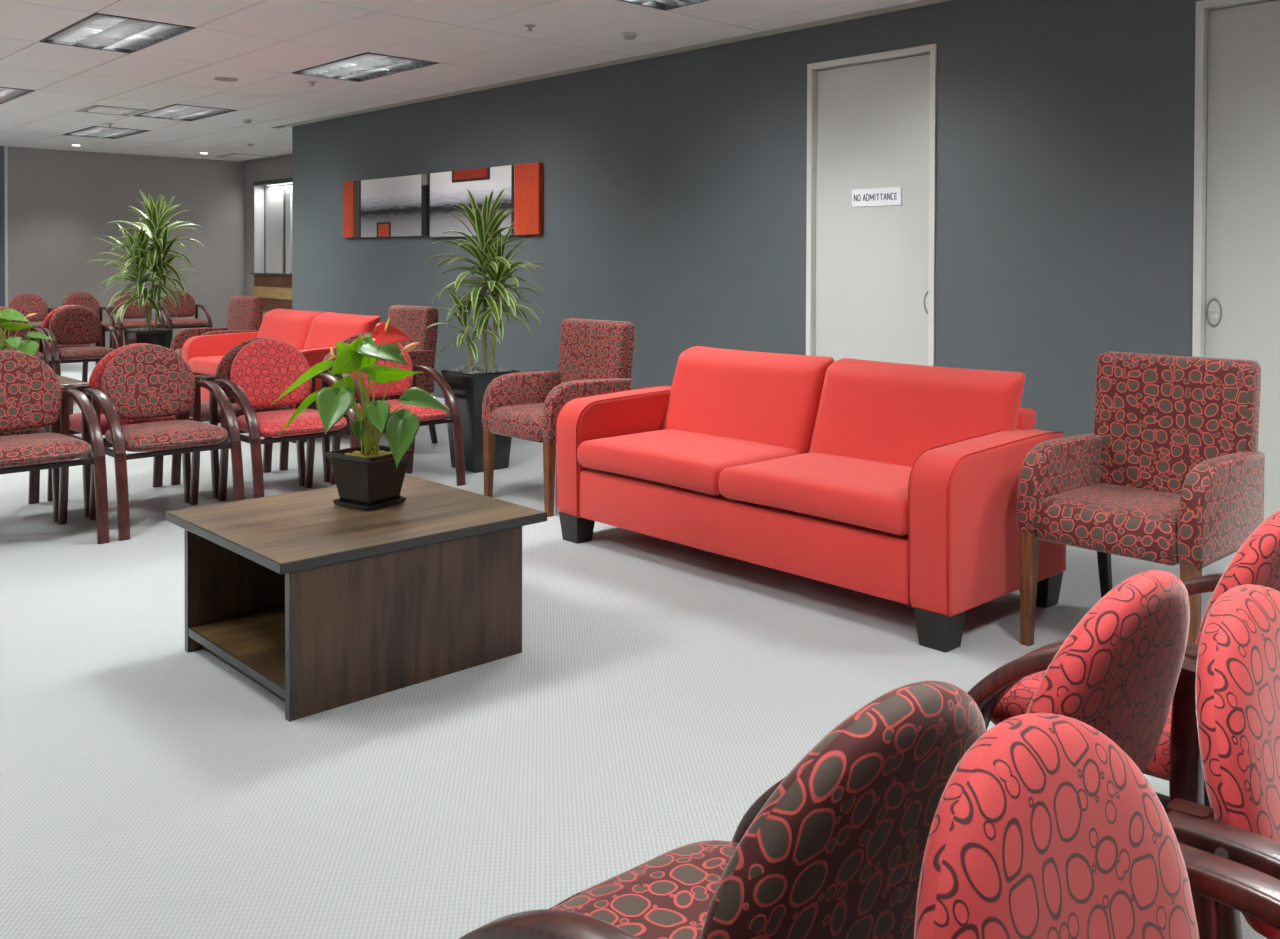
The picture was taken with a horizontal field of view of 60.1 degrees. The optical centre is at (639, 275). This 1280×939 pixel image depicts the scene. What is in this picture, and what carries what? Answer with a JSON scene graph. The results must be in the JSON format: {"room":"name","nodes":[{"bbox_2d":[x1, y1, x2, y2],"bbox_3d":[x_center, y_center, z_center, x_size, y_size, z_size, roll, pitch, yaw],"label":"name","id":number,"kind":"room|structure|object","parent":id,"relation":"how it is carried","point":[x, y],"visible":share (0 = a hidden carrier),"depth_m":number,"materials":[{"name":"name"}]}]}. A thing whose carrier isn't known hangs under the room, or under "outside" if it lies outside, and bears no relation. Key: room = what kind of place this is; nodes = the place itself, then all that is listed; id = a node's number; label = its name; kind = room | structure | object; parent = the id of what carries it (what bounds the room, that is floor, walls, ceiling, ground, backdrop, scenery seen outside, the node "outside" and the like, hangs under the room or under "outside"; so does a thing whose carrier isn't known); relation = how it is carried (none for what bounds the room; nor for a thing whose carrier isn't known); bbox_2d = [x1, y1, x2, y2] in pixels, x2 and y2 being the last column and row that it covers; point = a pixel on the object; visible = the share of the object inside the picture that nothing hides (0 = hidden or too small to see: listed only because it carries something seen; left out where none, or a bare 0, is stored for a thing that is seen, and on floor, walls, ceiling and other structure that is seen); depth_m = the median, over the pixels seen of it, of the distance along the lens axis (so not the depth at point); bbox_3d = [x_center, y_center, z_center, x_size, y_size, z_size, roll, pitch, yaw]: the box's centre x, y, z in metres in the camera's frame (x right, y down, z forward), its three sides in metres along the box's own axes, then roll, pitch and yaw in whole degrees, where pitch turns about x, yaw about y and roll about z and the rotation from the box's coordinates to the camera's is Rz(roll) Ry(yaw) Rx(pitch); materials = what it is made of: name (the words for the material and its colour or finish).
{"room":"waiting room","nodes":[
{"label":"waiting room","id":0,"kind":"room"},
{"bbox_2d":[0,146,245,347],"bbox_3d":[-9.370,-0.445,13.900,9.420,3.000,0.120,-1,1,-43],"label":"wall","id":1,"kind":"structure","parent":0,"point":[60,202],"depth_m":15.56,"materials":[{"name":"grey paint"}]},
{"bbox_2d":[4,146,7,306],"bbox_3d":[-8.438,-0.333,14.715,0.035,2.760,0.062,-1,1,-43],"label":"trim","id":2,"kind":"structure","parent":1,"relation":"attached to","point":[5,147],"depth_m":14.69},
{"bbox_2d":[123,329,172,348],"bbox_3d":[-4.668,0.817,10.497,0.344,0.597,0.344,-1,1,-43],"label":"planter","id":3,"kind":"object","parent":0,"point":[161,337],"depth_m":10.39,"materials":[{"name":"black plastic"}]},
{"bbox_2d":[246,154,291,311],"bbox_3d":[-4.318,-0.447,15.241,0.200,3.000,4.810,-1,1,-43],"label":"wall","id":4,"kind":"structure","parent":0,"point":[279,167],"depth_m":16.74,"materials":[{"name":"grey paint"}]},
{"bbox_2d":[254,177,291,273],"bbox_3d":[-4.880,-0.699,15.828,0.198,1.394,2.620,-1,1,-43],"label":"window","id":5,"kind":"structure","parent":4,"relation":"in","point":[272,198],"depth_m":16.57,"materials":[{"name":"glass"}]},
{"bbox_2d":[326,444,412,505],"bbox_3d":[-0.914,0.679,3.741,0.208,0.170,0.208,1,1,33],"label":"pot","id":6,"kind":"object","parent":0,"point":[368,475],"depth_m":3.68,"materials":[{"name":"black plastic"}]},
{"bbox_2d":[0,0,920,160],"bbox_3d":[-2.848,-1.690,6.820,9.720,0.200,19.500,-1,1,-43],"label":"ceiling","id":7,"kind":"structure","parent":0,"point":[259,44],"depth_m":7.89,"materials":[{"name":"paint"}]},
{"bbox_2d":[0,87,34,103],"bbox_3d":[-5.988,-1.695,10.033,0.600,0.113,1.208,-1,1,-43],"label":"light","id":8,"kind":"object","parent":7,"relation":"attached to","point":[6,94],"visible":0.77,"depth_m":10.03,"materials":[{"name":"metal"}]},
{"bbox_2d":[63,126,149,138],"bbox_3d":[-6.314,-1.737,13.065,0.600,0.113,1.208,-1,1,-43],"label":"light","id":9,"kind":"object","parent":7,"relation":"attached to","point":[94,131],"visible":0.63,"depth_m":13.11,"materials":[{"name":"metal"}]},
{"bbox_2d":[75,105,147,115],"bbox_3d":[-5.303,-1.651,11.095,0.500,0.008,0.620,-1,1,-43],"label":"ceiling vent","id":10,"kind":"object","parent":7,"relation":"in","point":[110,110],"visible":1,"depth_m":11.05,"materials":[{"name":"metal"}]},
{"bbox_2d":[40,12,195,53],"bbox_3d":[-3.491,-1.652,7.356,0.600,0.113,1.208,-1,1,-43],"label":"light","id":11,"kind":"object","parent":7,"relation":"attached to","point":[99,31],"visible":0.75,"depth_m":7.37,"materials":[{"name":"metal"}]},
{"bbox_2d":[133,104,237,120],"bbox_3d":[-4.649,-1.708,11.281,0.600,0.113,1.208,-1,1,-43],"label":"light","id":12,"kind":"object","parent":7,"relation":"attached to","point":[181,112],"visible":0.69,"depth_m":11.32,"materials":[{"name":"metal"}]},
{"bbox_2d":[214,77,237,81],"bbox_3d":[-3.419,-1.618,9.134,0.190,0.009,0.190,-1,1,-43],"label":"ceiling speaker","id":13,"kind":"object","parent":7,"relation":"attached to","point":[228,79],"visible":1,"depth_m":9.11,"materials":[{"name":"plastic"}]},
{"bbox_2d":[215,153,276,159],"bbox_3d":[-5.699,-1.717,15.991,0.620,0.008,0.700,-1,1,-43],"label":"ceiling vent","id":14,"kind":"object","parent":7,"relation":"in","point":[238,155],"visible":1,"depth_m":15.94,"materials":[{"name":"metal"}]},
{"bbox_2d":[242,119,251,123],"bbox_3d":[-4.196,-1.643,11.814,0.100,0.035,0.100,-1,1,-43],"label":"smoke detector","id":15,"kind":"object","parent":7,"relation":"attached to","point":[248,121],"visible":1,"depth_m":11.78,"materials":[{"name":"plastic"}]},
{"bbox_2d":[292,52,438,81],"bbox_3d":[-2.153,-1.664,8.604,0.600,0.113,1.208,-1,1,-43],"label":"light","id":16,"kind":"object","parent":7,"relation":"attached to","point":[365,66],"visible":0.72,"depth_m":8.63,"materials":[{"name":"metal"}]},
{"bbox_2d":[525,24,535,31],"bbox_3d":[-0.698,-1.569,7.023,0.070,0.034,0.070,-1,1,-43],"label":"sprinkler","id":17,"kind":"object","parent":7,"relation":"attached to","point":[529,26],"visible":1,"depth_m":7.01,"materials":[{"name":"metal"}]},
{"bbox_2d":[622,32,636,39],"bbox_3d":[-0.067,-1.569,7.270,0.100,0.035,0.100,-1,1,-43],"label":"smoke detector","id":18,"kind":"object","parent":7,"relation":"attached to","point":[628,35],"visible":1,"depth_m":7.24,"materials":[{"name":"plastic"}]},
{"bbox_2d":[618,0,708,10],"bbox_3d":[0.343,-1.620,5.928,0.600,0.113,1.208,-1,1,-43],"label":"light","id":19,"kind":"object","parent":7,"relation":"attached to","point":[664,5],"visible":1,"depth_m":6.45,"materials":[{"name":"metal"}]},
{"bbox_2d":[441,369,518,472],"bbox_3d":[-0.978,0.878,6.761,0.344,0.597,0.344,-1,1,-43],"label":"planter","id":20,"kind":"object","parent":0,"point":[469,386],"depth_m":6.61,"materials":[{"name":"black plastic"}]},
{"bbox_2d":[0,358,1266,938],"bbox_3d":[-2.748,1.219,6.961,9.820,0.100,19.300,-1,1,-43],"label":"floor","id":21,"kind":"structure","parent":0,"point":[657,689],"depth_m":3.00,"materials":[{"name":"carpet"}]},
{"bbox_2d":[0,307,52,369],"bbox_3d":[-5.495,0.705,9.616,0.589,0.846,0.557,-1,1,-43],"label":"chair","id":22,"kind":"object","parent":21,"relation":"on","point":[21,333],"visible":0.38,"depth_m":9.75,"materials":[{"name":"brown wood"}]},
{"bbox_2d":[0,350,66,521],"bbox_3d":[-3.165,0.769,5.366,0.589,0.846,0.557,-1,1,-43],"label":"chair","id":23,"kind":"object","parent":21,"relation":"on","point":[34,476],"visible":0.23,"depth_m":5.36,"materials":[{"name":"red fabric"}]},
{"bbox_2d":[9,293,61,360],"bbox_3d":[-7.502,0.644,13.666,0.589,0.846,0.557,-1,1,-43],"label":"chair","id":24,"kind":"object","parent":21,"relation":"on","point":[26,304],"visible":0.32,"depth_m":13.81,"materials":[{"name":"red fabric"}]},
{"bbox_2d":[0,351,109,543],"bbox_3d":[-2.772,0.775,4.944,0.589,0.846,0.557,-1,1,-43],"label":"chair","id":25,"kind":"object","parent":21,"relation":"on","point":[32,395],"visible":1,"depth_m":5.05,"materials":[{"name":"brown fabric"}]},
{"bbox_2d":[43,374,87,432],"bbox_3d":[-4.302,0.936,7.378,0.921,0.444,0.851,-1,1,-43],"label":"coffee table","id":26,"kind":"object","parent":21,"relation":"on","point":[64,381],"visible":0.07,"depth_m":7.34,"materials":[{"name":"brown wood"}]},
{"bbox_2d":[0,309,54,355],"bbox_3d":[-4.362,0.472,7.574,0.635,0.480,0.292,0,1,-18],"label":"anthurium","id":27,"kind":"object","parent":26,"relation":"on","point":[30,347],"visible":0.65,"depth_m":7.59,"materials":[{"name":"green plant"}]},
{"bbox_2d":[32,305,102,382],"bbox_3d":[-5.457,0.694,10.455,0.589,0.846,0.557,-1,1,-43],"label":"chair","id":28,"kind":"object","parent":21,"relation":"on","point":[48,317],"visible":0.13,"depth_m":10.28,"materials":[{"name":"red fabric"}]},
{"bbox_2d":[40,305,122,375],"bbox_3d":[-5.057,0.701,10.026,0.589,0.846,0.557,-1,1,-43],"label":"chair","id":29,"kind":"object","parent":21,"relation":"on","point":[72,324],"visible":0.72,"depth_m":10.08,"materials":[{"name":"red fabric"}]},
{"bbox_2d":[62,292,116,349],"bbox_3d":[-7.056,0.640,14.082,0.589,0.846,0.557,-1,1,-43],"label":"chair","id":30,"kind":"object","parent":21,"relation":"on","point":[84,299],"visible":0.41,"depth_m":14.22,"materials":[{"name":"red fabric"}]},
{"bbox_2d":[47,343,195,516],"bbox_3d":[-2.708,0.764,5.793,0.589,0.846,0.557,-1,1,-43],"label":"chair","id":31,"kind":"object","parent":21,"relation":"on","point":[77,423],"visible":0.27,"depth_m":5.61,"materials":[{"name":"red fabric"}]},
{"bbox_2d":[108,291,165,348],"bbox_3d":[-6.602,0.636,14.505,0.589,0.846,0.557,-1,1,-43],"label":"chair","id":32,"kind":"object","parent":21,"relation":"on","point":[132,311],"visible":0.55,"depth_m":14.52,"materials":[{"name":"brown wood"}]},
{"bbox_2d":[87,190,205,348],"bbox_3d":[-4.676,0.153,10.516,1.019,1.924,0.942,-1,1,-43],"label":"dracaena","id":33,"kind":"object","parent":21,"relation":"on","point":[142,255],"visible":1,"depth_m":10.43,"materials":[{"name":"plant"}]},
{"bbox_2d":[84,344,244,540],"bbox_3d":[-2.314,0.771,5.370,0.589,0.846,0.557,-1,1,-43],"label":"chair","id":34,"kind":"object","parent":21,"relation":"on","point":[143,381],"visible":0.95,"depth_m":5.39,"materials":[{"name":"red fabric"}]},
{"bbox_2d":[158,290,212,338],"bbox_3d":[-6.149,0.632,14.928,0.589,0.846,0.557,-1,1,-43],"label":"chair","id":35,"kind":"object","parent":21,"relation":"on","point":[188,308],"visible":0.73,"depth_m":14.97,"materials":[{"name":"red fabric"}]},
{"bbox_2d":[170,295,263,355],"bbox_3d":[-3.700,0.658,9.688,0.622,0.948,0.584,-1,1,-43],"label":"armchair","id":36,"kind":"object","parent":21,"relation":"on","point":[245,313],"visible":0.4,"depth_m":9.71,"materials":[{"name":"brown fabric"}]},
{"bbox_2d":[171,338,305,498],"bbox_3d":[-2.244,0.760,6.226,0.589,0.846,0.557,-1,1,-43],"label":"chair","id":37,"kind":"object","parent":21,"relation":"on","point":[210,410],"visible":0.25,"depth_m":6.02,"materials":[{"name":"red fabric"}]},
{"bbox_2d":[249,273,291,319],"bbox_3d":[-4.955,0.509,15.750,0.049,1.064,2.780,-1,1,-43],"label":"reception desk","id":38,"kind":"object","parent":21,"relation":"on","point":[276,281],"depth_m":16.17,"materials":[{"name":"brown wood"}]},
{"bbox_2d":[249,273,291,274],"bbox_3d":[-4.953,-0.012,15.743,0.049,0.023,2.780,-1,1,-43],"label":"countertop","id":39,"kind":"structure","parent":38,"relation":"on","point":[249,273],"depth_m":16.17,"materials":[{"name":"grey stone"}]},
{"bbox_2d":[181,308,388,442],"bbox_3d":[-2.783,0.720,8.616,0.828,0.852,2.020,-1,1,-43],"label":"sofa","id":40,"kind":"object","parent":21,"relation":"on","point":[313,333],"visible":0.36,"depth_m":8.80,"materials":[{"name":"red fabric"}]},
{"bbox_2d":[188,356,222,375],"bbox_3d":[-3.133,0.726,8.873,0.668,0.132,0.847,-1,1,-43],"label":"seat cushion","id":41,"kind":"object","parent":40,"relation":"on","point":[199,365],"depth_m":8.78,"materials":[{"name":"red fabric"}]},
{"bbox_2d":[257,308,323,349],"bbox_3d":[-2.913,0.491,9.100,0.274,0.407,0.874,-1,1,-43],"label":"cushion","id":42,"kind":"object","parent":40,"relation":"on","point":[292,327],"depth_m":9.00,"materials":[{"name":"red fabric"}]},
{"bbox_2d":[304,312,380,348],"bbox_3d":[-2.306,0.501,8.450,0.274,0.407,0.874,-1,1,-43],"label":"cushion","id":43,"kind":"object","parent":40,"relation":"on","point":[322,330],"depth_m":8.43,"materials":[{"name":"red fabric"}]},
{"bbox_2d":[214,338,359,500],"bbox_3d":[-1.850,0.767,5.804,0.589,0.846,0.557,-1,1,-43],"label":"chair","id":44,"kind":"object","parent":21,"relation":"on","point":[262,370],"visible":0.85,"depth_m":5.82,"materials":[{"name":"red fabric"}]},
{"bbox_2d":[279,333,402,481],"bbox_3d":[-1.776,0.756,6.662,0.589,0.846,0.557,-1,1,-43],"label":"chair","id":45,"kind":"object","parent":21,"relation":"on","point":[284,446],"visible":0.12,"depth_m":6.40,"materials":[{"name":"red fabric"}]},
{"bbox_2d":[166,475,546,721],"bbox_3d":[-0.930,0.997,3.631,0.921,0.444,0.851,-1,1,-43],"label":"coffee table","id":46,"kind":"object","parent":21,"relation":"on","point":[323,605],"visible":0.98,"depth_m":3.38,"materials":[{"name":"brown wood"}]},
{"bbox_2d":[191,607,284,687],"bbox_3d":[-0.934,1.153,3.579,0.770,0.026,0.702,-1,1,-43],"label":"shelf","id":47,"kind":"object","parent":46,"relation":"attached to","point":[252,640],"depth_m":3.46,"materials":[{"name":"brown wood"}]},
{"bbox_2d":[270,318,455,510],"bbox_3d":[-0.930,0.459,3.741,0.576,0.629,0.266,0,1,11],"label":"anthurium","id":48,"kind":"object","parent":46,"relation":"on","point":[368,476],"visible":1,"depth_m":3.70,"materials":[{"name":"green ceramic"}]},
{"bbox_2d":[324,305,438,443],"bbox_3d":[-1.791,0.692,7.641,0.622,0.948,0.584,-1,1,-43],"label":"armchair","id":49,"kind":"object","parent":21,"relation":"on","point":[413,321],"visible":0.21,"depth_m":7.63,"materials":[{"name":"brown fabric"}]},
{"bbox_2d":[328,334,465,485],"bbox_3d":[-1.382,0.763,6.240,0.589,0.846,0.557,-1,1,-43],"label":"chair","id":50,"kind":"object","parent":21,"relation":"on","point":[434,416],"visible":0.4,"depth_m":6.26,"materials":[{"name":"red fabric"}]},
{"bbox_2d":[424,187,544,472],"bbox_3d":[-0.951,0.318,6.763,0.750,1.719,0.681,0,1,-4],"label":"dracaena","id":51,"kind":"object","parent":21,"relation":"on","point":[469,384],"visible":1,"depth_m":6.68,"materials":[{"name":"plant"}]},
{"bbox_2d":[482,318,634,516],"bbox_3d":[-0.423,0.720,5.867,0.622,0.948,0.584,-1,1,-43],"label":"armchair","id":52,"kind":"object","parent":21,"relation":"on","point":[596,356],"visible":0.74,"depth_m":5.85,"materials":[{"name":"brown fabric"}]},
{"bbox_2d":[458,681,985,938],"bbox_3d":[0.092,0.833,1.288,0.589,0.846,0.557,-1,1,-43],"label":"chair","id":53,"kind":"object","parent":21,"relation":"on","point":[835,848],"visible":0.8,"depth_m":1.07,"materials":[{"name":"red fabric"}]},
{"bbox_2d":[555,346,1065,652],"bbox_3d":[0.597,0.785,4.560,0.828,0.852,2.020,-1,1,-43],"label":"sofa","id":54,"kind":"object","parent":21,"relation":"on","point":[897,482],"visible":1,"depth_m":4.26,"materials":[{"name":"red leather"},{"name":"black lacquer"}]},
{"bbox_2d":[577,429,808,494],"bbox_3d":[0.247,0.791,4.817,0.668,0.132,0.847,-1,1,-43],"label":"seat cushion","id":55,"kind":"object","parent":54,"relation":"on","point":[676,461],"depth_m":4.67,"materials":[{"name":"red fabric"}]},
{"bbox_2d":[662,346,833,452],"bbox_3d":[0.467,0.556,5.043,0.274,0.407,0.874,-1,1,-43],"label":"cushion","id":56,"kind":"object","parent":54,"relation":"on","point":[761,398],"depth_m":4.94,"materials":[{"name":"red fabric"}]},
{"bbox_2d":[718,452,911,534],"bbox_3d":[0.829,0.801,4.194,0.668,0.132,0.847,-1,1,-43],"label":"seat cushion","id":57,"kind":"object","parent":54,"relation":"on","point":[855,492],"depth_m":4.03,"materials":[{"name":"red fabric"}]},
{"bbox_2d":[809,358,1024,466],"bbox_3d":[1.074,0.566,4.393,0.274,0.407,0.874,-1,1,-43],"label":"cushion","id":58,"kind":"object","parent":54,"relation":"on","point":[887,413],"depth_m":4.35,"materials":[{"name":"red fabric"}]},
{"bbox_2d":[967,570,1203,804],"bbox_3d":[0.524,0.829,1.704,0.589,0.846,0.557,-1,1,-43],"label":"chair","id":59,"kind":"object","parent":21,"relation":"on","point":[1119,672],"visible":0.34,"depth_m":1.51,"materials":[{"name":"red fabric"}]},
{"bbox_2d":[914,712,1279,938],"bbox_3d":[0.515,0.841,0.849,0.589,0.846,0.557,-1,1,-43],"label":"chair","id":60,"kind":"object","parent":21,"relation":"on","point":[1044,827],"visible":1,"depth_m":0.99,"materials":[{"name":"red fabric"}]},
{"bbox_2d":[981,510,1279,938],"bbox_3d":[0.967,0.825,2.117,0.589,0.846,0.557,-1,1,-43],"label":"chair","id":61,"kind":"object","parent":21,"relation":"on","point":[1257,560],"visible":0.23,"depth_m":1.86,"materials":[{"name":"red fabric"}]},
{"bbox_2d":[1017,351,1264,645],"bbox_3d":[1.669,0.756,3.668,0.622,0.948,0.584,-1,1,-43],"label":"armchair","id":62,"kind":"object","parent":21,"relation":"on","point":[1171,469],"visible":0.87,"depth_m":3.66,"materials":[{"name":"brown fabric"}]},
{"bbox_2d":[1167,584,1279,938],"bbox_3d":[0.958,0.836,1.276,0.589,0.846,0.557,-1,1,-43],"label":"chair","id":63,"kind":"object","parent":21,"relation":"on","point":[1238,666],"visible":0.83,"depth_m":1.29,"materials":[{"name":"red fabric"}]},
{"bbox_2d":[292,0,1274,436],"bbox_3d":[1.048,-0.323,7.202,0.160,3.000,14.310,-1,1,-43],"label":"wall","id":64,"kind":"structure","parent":0,"point":[675,185],"depth_m":7.18,"materials":[{"name":"paint"}]},
{"bbox_2d":[343,174,427,237],"bbox_3d":[-2.510,-0.665,10.862,0.043,0.575,1.595,-1,1,-43],"label":"canvas panel","id":65,"kind":"object","parent":64,"relation":"attached to","point":[392,206],"visible":1,"depth_m":10.78,"materials":[{"name":"grey fabric"}]},
{"bbox_2d":[428,162,542,236],"bbox_3d":[-1.378,-0.638,9.648,0.043,0.590,1.665,-1,1,-43],"label":"canvas panel","id":66,"kind":"object","parent":64,"relation":"attached to","point":[522,183],"visible":0.94,"depth_m":9.54,"materials":[{"name":"grey fabric"}]},
{"bbox_2d":[283,0,951,126],"bbox_3d":[0.958,-1.589,7.097,0.116,0.024,14.310,-1,1,-43],"label":"trim","id":67,"kind":"structure","parent":64,"relation":"attached to","point":[922,2],"depth_m":7.93,"materials":[{"name":"paint"}]},
{"bbox_2d":[806,44,936,365],"bbox_3d":[1.415,-0.077,6.748,0.104,2.523,0.930,-1,1,-43],"label":"door","id":68,"kind":"structure","parent":64,"relation":"in","point":[870,270],"depth_m":6.73,"materials":[{"name":"paint"}]},
{"bbox_2d":[852,187,900,206],"bbox_3d":[1.433,-0.475,6.714,0.007,0.108,0.356,-1,1,-43],"label":"door sign","id":69,"kind":"object","parent":68,"relation":"attached to","point":[889,196],"visible":1,"depth_m":6.71,"materials":[{"name":"white plastic"}]},
{"bbox_2d":[1192,0,1279,519],"bbox_3d":[3.034,-0.049,5.013,0.104,2.523,0.965,-1,1,-43],"label":"door","id":70,"kind":"structure","parent":64,"relation":"in","point":[1236,233],"depth_m":5.21,"materials":[{"name":"paint"}]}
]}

